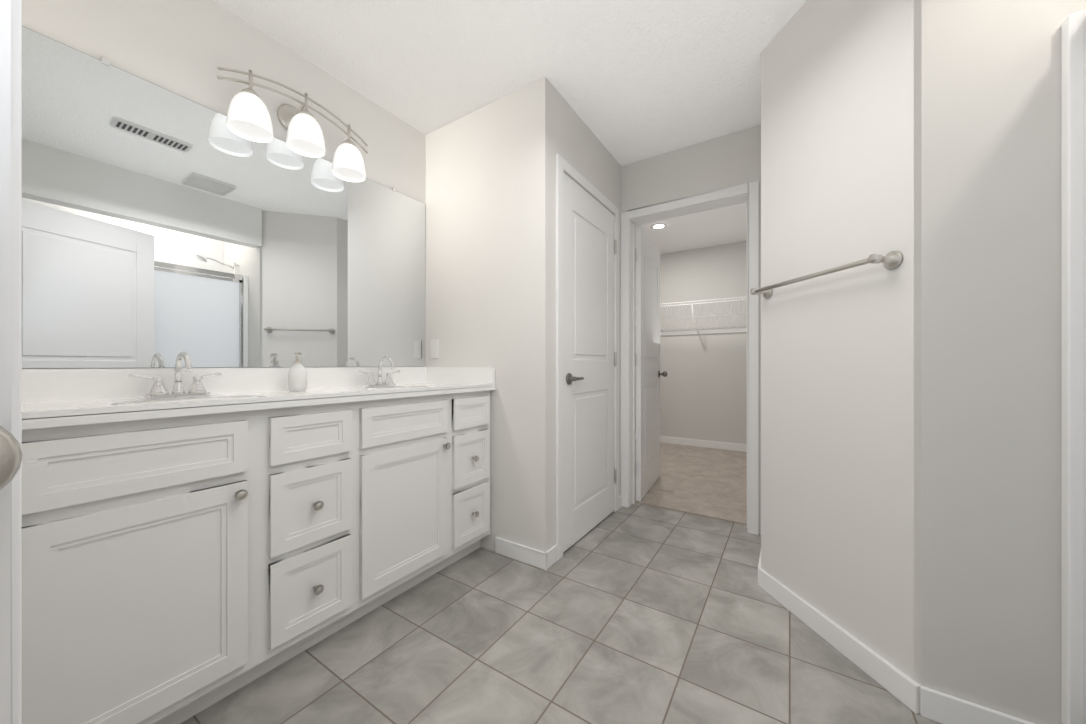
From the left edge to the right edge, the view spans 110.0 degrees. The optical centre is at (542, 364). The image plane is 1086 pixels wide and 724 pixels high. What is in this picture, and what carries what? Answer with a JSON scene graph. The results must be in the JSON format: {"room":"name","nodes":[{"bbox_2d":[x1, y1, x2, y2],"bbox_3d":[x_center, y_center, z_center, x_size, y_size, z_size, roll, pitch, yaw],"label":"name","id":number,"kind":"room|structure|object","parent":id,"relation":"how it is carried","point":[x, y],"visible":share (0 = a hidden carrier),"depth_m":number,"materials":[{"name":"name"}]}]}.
{"room":"bathroom","nodes":[
{"label":"bathroom","id":0,"kind":"room"},
{"bbox_2d":[22,0,425,368],"bbox_3d":[-1.214,-0.210,1.730,0.120,2.440,1.820,0,0,33],"label":"wall","id":1,"kind":"structure","parent":0,"point":[185,48],"depth_m":1.51,"materials":[{"name":"white paint"}]},
{"bbox_2d":[22,26,424,367],"bbox_3d":[-1.151,-0.500,1.706,0.009,1.020,1.548,0,0,33],"label":"wall mirror","id":2,"kind":"object","parent":1,"relation":"attached to","point":[162,227],"visible":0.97,"depth_m":1.42,"materials":[{"name":"grey mirror"}]},
{"bbox_2d":[217,67,367,181],"bbox_3d":[-1.065,-1.062,1.682,0.179,0.277,0.604,0,0,33],"label":"sconce","id":3,"kind":"object","parent":1,"relation":"attached to","point":[248,116],"visible":1,"depth_m":1.63,"materials":[{"name":"white glass"}]},
{"bbox_2d":[495,433,1035,723],"bbox_3d":[0.546,0.964,2.610,3.078,0.093,4.933,0,0,33],"label":"baseboard","id":4,"kind":"structure","parent":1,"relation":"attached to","point":[914,696],"depth_m":1.27,"materials":[{"name":"white paint"}]},
{"bbox_2d":[426,86,525,550],"bbox_3d":[-0.377,-0.210,2.204,0.768,2.440,0.114,0,0,33],"label":"wall","id":5,"kind":"structure","parent":0,"point":[476,238],"depth_m":2.08,"materials":[{"name":"white paint"}]},
{"bbox_2d":[431,339,438,357],"bbox_3d":[-0.660,-0.099,2.316,0.070,0.113,0.005,0,0,33],"label":"electrical outlet plate","id":6,"kind":"object","parent":5,"relation":"attached to","point":[434,348],"visible":1,"depth_m":2.31,"materials":[{"name":"white plastic"}]},
{"bbox_2d":[212,0,806,253],"bbox_3d":[0.096,-1.460,1.249,4.000,0.060,8.200,0,0,33],"label":"ceiling","id":7,"kind":"structure","parent":0,"point":[631,81],"depth_m":1.77,"materials":[{"name":"white paint"}]},
{"bbox_2d":[650,223,666,228],"bbox_3d":[1.187,-1.425,3.903,0.170,0.008,0.170,0,0,33],"label":"recessed light","id":8,"kind":"object","parent":7,"relation":"in","point":[658,225],"visible":1,"depth_m":3.90,"materials":[{"name":"white paint"}]},
{"bbox_2d":[180,502,940,723],"bbox_3d":[-0.414,1.040,0.097,3.500,0.060,5.712,0,0,33],"label":"floor","id":9,"kind":"structure","parent":0,"point":[637,613],"depth_m":1.33,"materials":[{"name":"grey tile"}]},
{"bbox_2d":[22,351,495,723],"bbox_3d":[-0.908,0.478,1.553,0.578,1.064,1.552,0,0,33],"label":"bathroom vanity","id":10,"kind":"object","parent":9,"relation":"on","point":[195,541],"visible":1,"depth_m":1.12,"materials":[{"name":"white paint"}]},
{"bbox_2d":[128,351,221,398],"bbox_3d":[-1.237,0.033,1.304,0.148,0.158,0.239,0,0,33],"label":"faucet","id":11,"kind":"object","parent":10,"relation":"on","point":[197,390],"depth_m":1.32,"materials":[{"name":"silver metal"}]},
{"bbox_2d":[287,352,307,391],"bbox_3d":[-1.058,0.029,1.641,0.081,0.166,0.072,0,0,33],"label":"soap dispenser","id":12,"kind":"object","parent":10,"relation":"on","point":[296,383],"depth_m":1.62,"materials":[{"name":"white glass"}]},
{"bbox_2d":[357,356,400,387],"bbox_3d":[-0.812,0.033,1.958,0.148,0.158,0.239,0,0,33],"label":"faucet","id":13,"kind":"object","parent":10,"relation":"on","point":[388,382],"depth_m":1.97,"materials":[{"name":"silver metal"}]},
{"bbox_2d":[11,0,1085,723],"bbox_3d":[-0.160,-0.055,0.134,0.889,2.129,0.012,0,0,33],"label":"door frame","id":14,"kind":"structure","parent":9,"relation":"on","point":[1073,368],"depth_m":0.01,"materials":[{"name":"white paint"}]},
{"bbox_2d":[0,0,22,723],"bbox_3d":[-0.649,-0.013,-0.003,0.097,2.022,0.768,0,0,33],"label":"door","id":15,"kind":"structure","parent":14,"relation":"attached to","point":[11,455],"depth_m":0.32,"materials":[{"name":"white paint"}]},
{"bbox_2d":[563,173,616,551],"bbox_3d":[0.285,-0.013,2.323,0.137,2.026,0.716,0,0,33],"label":"door","id":16,"kind":"structure","parent":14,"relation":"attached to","point":[588,372],"depth_m":2.26,"materials":[{"name":"white paint"}]},
{"bbox_2d":[635,225,666,500],"bbox_3d":[0.841,-0.013,3.115,0.178,2.024,0.773,0,0,33],"label":"door","id":17,"kind":"structure","parent":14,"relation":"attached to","point":[648,373],"depth_m":2.98,"materials":[{"name":"white paint"}]},
{"bbox_2d":[526,77,620,551],"bbox_3d":[0.168,-0.210,2.386,0.283,2.440,1.014,0,0,33],"label":"wall","id":18,"kind":"structure","parent":0,"point":[555,124],"depth_m":1.93,"materials":[{"name":"white paint"}]},
{"bbox_2d":[635,440,746,524],"bbox_3d":[1.659,1.036,3.610,3.850,0.068,2.438,0,0,33],"label":"floor","id":19,"kind":"structure","parent":0,"point":[706,482],"depth_m":3.21,"materials":[{"name":"beige carpet"}]},
{"bbox_2d":[635,241,746,444],"bbox_3d":[2.220,-0.210,4.520,3.800,2.440,0.100,0,0,33],"label":"wall","id":20,"kind":"structure","parent":0,"point":[703,389],"depth_m":4.63,"materials":[{"name":"white paint"}]},
{"bbox_2d":[635,296,746,336],"bbox_3d":[1.872,-0.559,4.492,2.753,0.362,0.328,0,0,33],"label":"wire shelf","id":21,"kind":"object","parent":20,"relation":"attached to","point":[708,331],"visible":0.33,"depth_m":4.49,"materials":[{"name":"white metal"}]},
{"bbox_2d":[621,125,760,534],"bbox_3d":[0.353,-0.210,2.939,2.390,2.440,0.115,0,0,33],"label":"wall","id":22,"kind":"structure","parent":0,"point":[726,161],"depth_m":2.44,"materials":[{"name":"white paint"}]},
{"bbox_2d":[761,0,1085,723],"bbox_3d":[1.652,-0.210,1.452,1.410,2.440,1.195,0,0,33],"label":"wall","id":23,"kind":"structure","parent":0,"point":[987,353],"depth_m":1.10,"materials":[{"name":"white paint"}]},
{"bbox_2d":[750,251,902,297],"bbox_3d":[1.001,-0.325,1.427,0.085,0.054,0.579,0,0,-9],"label":"towel rail","id":24,"kind":"object","parent":23,"relation":"attached to","point":[892,260],"visible":1,"depth_m":1.25,"materials":[{"name":"silver metal"}]}
]}

